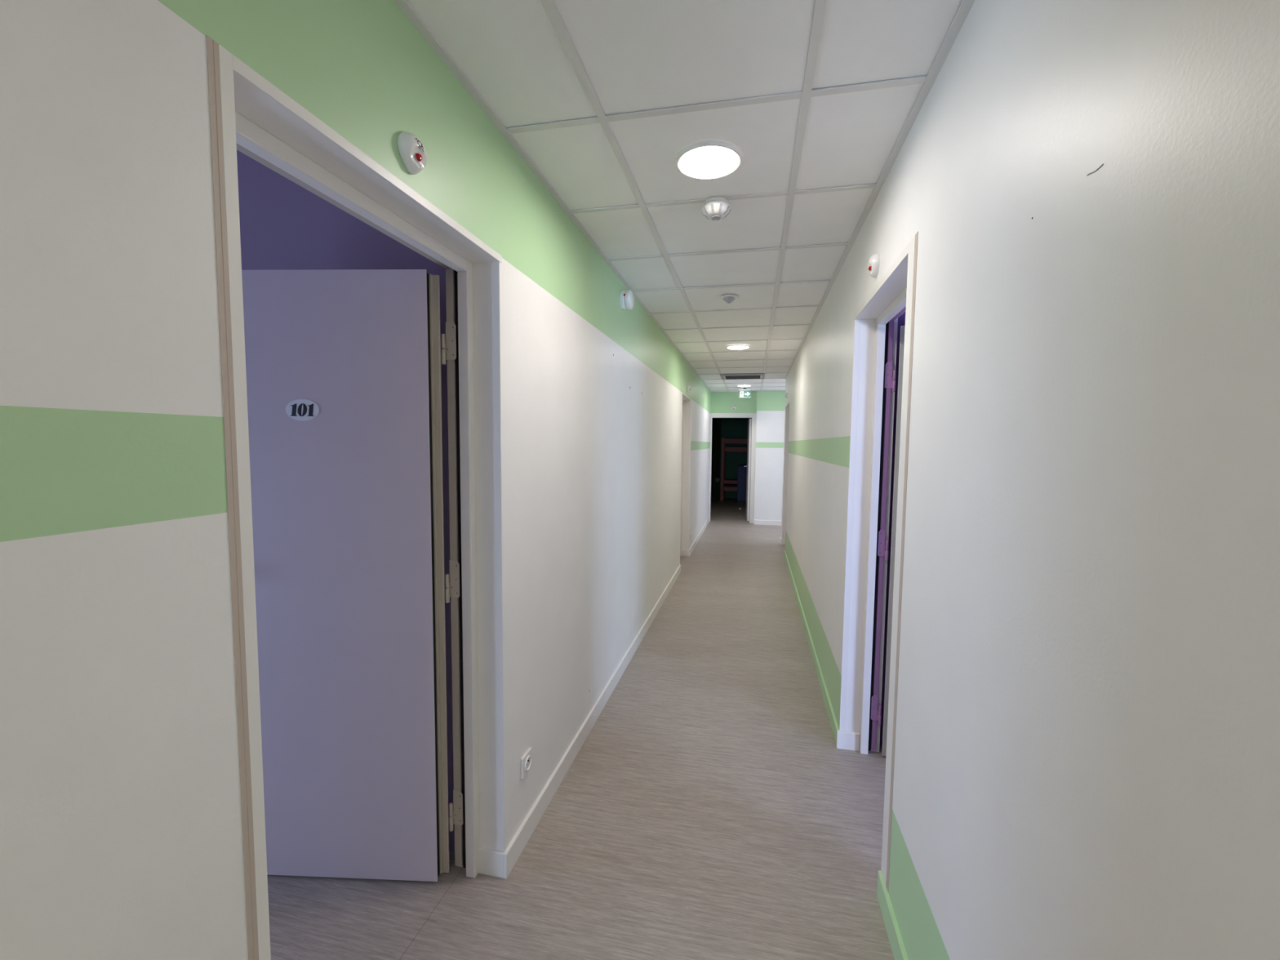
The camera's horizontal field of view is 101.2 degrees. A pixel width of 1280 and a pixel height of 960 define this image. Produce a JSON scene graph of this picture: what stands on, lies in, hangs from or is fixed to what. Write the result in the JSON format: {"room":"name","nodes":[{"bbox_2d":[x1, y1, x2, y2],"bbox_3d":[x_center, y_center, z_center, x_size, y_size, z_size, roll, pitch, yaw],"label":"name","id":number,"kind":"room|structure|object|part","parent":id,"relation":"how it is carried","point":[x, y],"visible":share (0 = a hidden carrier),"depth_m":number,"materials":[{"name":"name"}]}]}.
{"room":"building corridor","nodes":[
{"label":"building corridor","id":0,"kind":"room"},
{"bbox_2d":[236,150,454,851],"bbox_3d":[-2.180,-0.137,2.237,3.196,2.950,0.135,1,4,12],"label":"wall","id":1,"kind":"structure","parent":0,"point":[284,224],"depth_m":1.90,"materials":[{"name":"paint"}]},
{"bbox_2d":[0,0,711,959],"bbox_3d":[-1.492,0.284,-2.596,0.190,2.800,26.570,1,4,12],"label":"wall","id":2,"kind":"structure","parent":0,"point":[121,825],"depth_m":0.77,"materials":[{"name":"white paint"}]},
{"bbox_2d":[206,35,504,959],"bbox_3d":[-1.064,0.348,1.428,1.035,2.118,0.944,1,4,12],"label":"door","id":3,"kind":"structure","parent":2,"relation":"in","point":[331,382],"depth_m":1.73,"materials":[{"name":"white wood"}]},
{"bbox_3d":[-0.652,0.390,0.888,0.001,2.118,0.022,1,4,12],"label":"casing","id":4,"kind":"part","parent":3,"relation":"part of","materials":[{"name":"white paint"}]},
{"bbox_3d":[-0.544,-0.686,1.266,0.002,0.022,0.905,1,4,12],"label":"head trim","id":5,"kind":"part","parent":3,"relation":"part of","materials":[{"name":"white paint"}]},
{"bbox_2d":[397,131,426,174],"bbox_3d":[-0.530,-0.772,1.243,0.034,0.090,0.088,1,4,12],"label":"indicator","id":6,"kind":"object","parent":2,"relation":"attached to","point":[412,152],"visible":1,"depth_m":1.23,"materials":[{"name":"white plastic"}]},
{"bbox_3d":[-0.526,-0.763,1.243,0.004,0.027,0.027,1,4,12],"label":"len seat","id":7,"kind":"part","parent":6,"relation":"part of","materials":[{"name":"red plastic"}]},
{"bbox_2d":[478,846,504,878],"bbox_3d":[-0.521,1.341,1.844,0.094,0.089,0.012,1,4,12],"label":"baseboard","id":8,"kind":"structure","parent":2,"relation":"attached to","point":[491,861],"depth_m":1.84,"materials":[{"name":"white paint"}]},
{"bbox_2d":[520,746,531,778],"bbox_3d":[-0.426,1.068,1.984,0.016,0.080,0.080,1,4,12],"label":"power socket","id":9,"kind":"object","parent":2,"relation":"attached to","point":[526,760],"visible":1,"depth_m":1.97,"materials":[{"name":"white plastic"}]},
{"bbox_2d":[502,564,680,878],"bbox_3d":[0.004,1.193,4.024,0.012,0.089,4.506,1,4,12],"label":"baseboard","id":10,"kind":"structure","parent":2,"relation":"attached to","point":[513,851],"depth_m":2.46,"materials":[{"name":"white paint"}]},
{"bbox_2d":[619,289,634,310],"bbox_3d":[-0.078,-1.105,3.227,0.074,0.116,0.117,1,4,12],"label":"indicator","id":11,"kind":"object","parent":2,"relation":"attached to","point":[626,297],"depth_m":3.18,"materials":[{"name":"white plastic"}]},
{"bbox_2d":[681,549,688,555],"bbox_3d":[0.614,0.983,7.105,0.092,0.089,0.012,1,4,12],"label":"baseboard","id":12,"kind":"structure","parent":2,"relation":"attached to","point":[684,552],"depth_m":7.10,"materials":[{"name":"white paint"}]},
{"bbox_2d":[680,399,691,555],"bbox_3d":[0.485,0.014,6.612,0.186,2.090,0.900,1,4,12],"label":"door","id":13,"kind":"structure","parent":2,"relation":"in","point":[690,401],"depth_m":7.02,"materials":[{"name":"white wood"}]},
{"bbox_2d":[688,516,709,555],"bbox_3d":[1.008,0.876,8.684,0.012,0.089,3.272,1,4,12],"label":"baseboard","id":14,"kind":"structure","parent":2,"relation":"attached to","point":[692,547],"depth_m":8.21,"materials":[{"name":"white paint"}]},
{"bbox_2d":[266,497,894,959],"bbox_3d":[-0.424,1.592,-0.364,8.200,0.100,31.700,1,4,12],"label":"floor","id":15,"kind":"structure","parent":0,"point":[711,808],"depth_m":2.04,"materials":[{"name":"beige laminate"}]},
{"bbox_2d":[720,437,751,500],"bbox_3d":[3.274,-0.286,14.202,2.120,1.680,0.720,1,4,12],"label":"bunk bed","id":16,"kind":"object","parent":15,"relation":"on","point":[731,485],"visible":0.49,"depth_m":14.04,"materials":[{"name":"brown wood"}]},
{"bbox_3d":[2.210,-0.289,14.093,0.085,1.680,0.060,1,4,12],"label":"post","id":17,"kind":"part","parent":16,"relation":"part of","materials":[{"name":"brown wood"}]},
{"bbox_3d":[2.349,-0.332,14.737,0.085,1.680,0.060,1,4,12],"label":"post","id":18,"kind":"part","parent":16,"relation":"part of","materials":[{"name":"brown wood"}]},
{"bbox_3d":[3.199,0.260,13.914,1.949,0.110,0.030,1,4,12],"label":"rail","id":19,"kind":"part","parent":16,"relation":"part of","materials":[{"name":"brown wood"}]},
{"bbox_3d":[3.201,0.073,13.901,1.949,0.095,0.030,1,4,12],"label":"rail","id":20,"kind":"part","parent":16,"relation":"part of","materials":[{"name":"brown wood"}]},
{"bbox_3d":[3.269,0.183,14.230,1.930,0.100,0.600,1,4,12],"label":"mattress","id":21,"kind":"part","parent":16,"relation":"part of","materials":[{"name":"black fabric"}]},
{"bbox_3d":[3.209,-0.798,13.840,1.949,0.130,0.030,1,4,12],"label":"rail","id":22,"kind":"part","parent":16,"relation":"part of","materials":[{"name":"brown wood"}]},
{"bbox_3d":[3.212,-1.017,13.825,1.949,0.130,0.030,1,4,12],"label":"rail","id":23,"kind":"part","parent":16,"relation":"part of","materials":[{"name":"brown wood"}]},
{"bbox_2d":[737,465,751,502],"bbox_3d":[2.865,0.111,13.710,0.625,0.950,0.405,1,4,12],"label":"storage cabinet","id":24,"kind":"object","parent":15,"relation":"on","point":[742,471],"visible":0.49,"depth_m":13.55,"materials":[{"name":"blue metal"}]},
{"bbox_2d":[393,0,974,392],"bbox_3d":[0.475,-0.868,-3.104,3.814,0.201,26.260,1,4,12],"label":"ceiling","id":25,"kind":"structure","parent":0,"point":[820,100],"depth_m":1.63,"materials":[{"name":"tile"}]},
{"bbox_2d":[675,139,743,179],"bbox_3d":[0.241,-1.115,1.841,0.238,0.014,0.238,1,4,12],"label":"recessed light","id":26,"kind":"object","parent":25,"relation":"in","point":[704,159],"visible":1,"depth_m":1.84,"materials":[{"name":"white plastic"}]},
{"bbox_2d":[679,146,738,174],"bbox_3d":[0.241,-1.121,1.840,0.209,0.002,0.209,2,4,23],"label":"diffuser","id":27,"kind":"object","parent":26,"relation":"attached to","point":[693,160],"depth_m":1.84,"materials":[{"name":"white plastic"}]},
{"bbox_2d":[701,196,731,220],"bbox_3d":[0.313,-1.107,2.159,0.121,0.062,0.120,1,4,12],"label":"smoke detector","id":28,"kind":"object","parent":25,"relation":"attached to","point":[717,208],"visible":1,"depth_m":2.12,"materials":[{"name":"white plastic"}]},
{"bbox_2d":[720,294,737,303],"bbox_3d":[0.599,-1.210,3.536,0.112,0.044,0.112,1,4,12],"label":"detector","id":29,"kind":"object","parent":25,"relation":"attached to","point":[728,299],"visible":1,"depth_m":3.51,"materials":[{"name":"white plastic"}]},
{"bbox_2d":[726,344,750,349],"bbox_3d":[0.998,-1.354,5.352,0.238,0.014,0.238,1,4,12],"label":"recessed light","id":30,"kind":"object","parent":25,"relation":"in","point":[731,346],"visible":1,"depth_m":5.36,"materials":[{"name":"white plastic"}]},
{"bbox_2d":[728,346,746,348],"bbox_3d":[0.998,-1.360,5.352,0.209,0.002,0.209,-1,4,-22],"label":"diffuser","id":31,"kind":"object","parent":30,"relation":"attached to","point":[729,347],"depth_m":5.40,"materials":[{"name":"white plastic"}]},
{"bbox_2d":[720,373,764,379],"bbox_3d":[1.504,-1.562,7.693,0.624,0.106,0.624,1,4,12],"label":"ceiling vent","id":32,"kind":"object","parent":25,"relation":"in","point":[740,375],"visible":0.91,"depth_m":7.66,"materials":[{"name":"grey metal"}]},
{"bbox_3d":[1.461,-1.505,7.499,0.564,0.014,0.157,1,4,12],"label":"grille panel","id":33,"kind":"part","parent":32,"relation":"part of","materials":[{"name":"grey metal"}]},
{"bbox_2d":[737,384,751,386],"bbox_3d":[1.759,-1.594,8.883,0.238,0.014,0.238,1,4,12],"label":"recessed light","id":34,"kind":"object","parent":25,"relation":"in","point":[739,385],"visible":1,"depth_m":8.93,"materials":[{"name":"white plastic"}]},
{"bbox_2d":[738,387,751,397],"bbox_3d":[1.836,-1.530,9.207,0.210,0.176,0.035,1,4,12],"label":"exit sign","id":35,"kind":"object","parent":25,"relation":"hanging from","point":[743,393],"visible":1,"depth_m":9.19,"materials":[{"name":"green plastic"}]},
{"bbox_2d":[711,417,751,497],"bbox_3d":[2.619,-0.794,14.786,4.100,2.600,0.150,1,4,12],"label":"wall","id":36,"kind":"structure","parent":0,"point":[726,428],"depth_m":14.74,"materials":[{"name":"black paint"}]},
{"bbox_2d":[708,390,785,522],"bbox_3d":[3.227,-0.539,9.802,3.814,2.800,0.290,1,4,12],"label":"wall","id":37,"kind":"structure","parent":0,"point":[769,406],"depth_m":9.85,"materials":[{"name":"white paint"}]},
{"bbox_2d":[708,413,756,523],"bbox_3d":[1.868,-0.258,10.548,0.855,2.108,0.912,1,4,12],"label":"door frame","id":38,"kind":"structure","parent":37,"relation":"in","point":[751,445],"depth_m":10.09,"materials":[{"name":"white wood"}]},
{"bbox_3d":[1.785,-1.267,10.043,0.855,0.026,0.010,1,4,12],"label":"head trim","id":39,"kind":"part","parent":38,"relation":"part of","materials":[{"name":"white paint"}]},
{"bbox_2d":[753,520,782,525],"bbox_3d":[3.603,0.833,9.659,2.953,0.089,0.012,1,4,12],"label":"baseboard","id":40,"kind":"structure","parent":37,"relation":"attached to","point":[756,522],"depth_m":9.91,"materials":[{"name":"white paint"}]},
{"bbox_2d":[879,311,905,744],"bbox_3d":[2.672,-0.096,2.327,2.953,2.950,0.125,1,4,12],"label":"door","id":41,"kind":"structure","parent":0,"point":[901,319],"depth_m":2.59,"materials":[{"name":"paint"}]},
{"bbox_2d":[781,0,1279,959],"bbox_3d":[-0.287,0.390,-3.936,0.190,2.800,24.450,1,4,12],"label":"wall","id":42,"kind":"structure","parent":0,"point":[1086,764],"depth_m":0.76,"materials":[{"name":"white paint"}]},
{"bbox_2d":[782,407,787,538],"bbox_3d":[2.156,-0.021,7.449,0.186,2.075,0.900,1,4,12],"label":"door","id":43,"kind":"structure","parent":42,"relation":"in","point":[786,408],"depth_m":7.90,"materials":[{"name":"white wood"}]},
{"bbox_2d":[784,550,839,746],"bbox_3d":[1.474,1.148,4.870,0.012,0.089,4.571,1,4,12],"label":"baseboard","id":44,"kind":"structure","parent":42,"relation":"attached to","point":[833,724],"depth_m":3.50,"materials":[{"name":"green paint"}]},
{"bbox_2d":[836,729,859,751],"bbox_3d":[1.039,1.301,2.626,0.104,0.089,0.012,1,4,12],"label":"baseboard","id":45,"kind":"structure","parent":42,"relation":"attached to","point":[850,740],"depth_m":2.62,"materials":[{"name":"white paint"}]},
{"bbox_2d":[867,253,879,277],"bbox_3d":[0.911,-0.839,2.058,0.032,0.090,0.088,1,4,12],"label":"indicator","id":46,"kind":"object","parent":42,"relation":"attached to","point":[873,261],"visible":1,"depth_m":2.03,"materials":[{"name":"white plastic"}]},
{"bbox_2d":[839,231,918,892],"bbox_3d":[1.412,0.321,1.988,1.035,2.142,0.994,1,4,12],"label":"door frame","id":47,"kind":"structure","parent":42,"relation":"in","point":[883,381],"depth_m":2.48,"materials":[{"name":"white wood"}]},
{"bbox_3d":[0.927,-0.748,2.067,0.002,0.030,0.902,1,4,12],"label":"head trim","id":48,"kind":"part","parent":47,"relation":"part of","materials":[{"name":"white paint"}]},
{"bbox_3d":[0.816,0.292,1.667,0.001,2.052,0.066,1,4,12],"label":"casing","id":49,"kind":"part","parent":47,"relation":"part of","materials":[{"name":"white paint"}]},
{"bbox_2d":[876,870,908,959],"bbox_3d":[-1.065,1.950,-6.912,0.012,0.089,17.809,1,4,12],"label":"baseboard","id":50,"kind":"structure","parent":42,"relation":"attached to","point":[898,948],"depth_m":1.61,"materials":[{"name":"green paint"}]}
]}

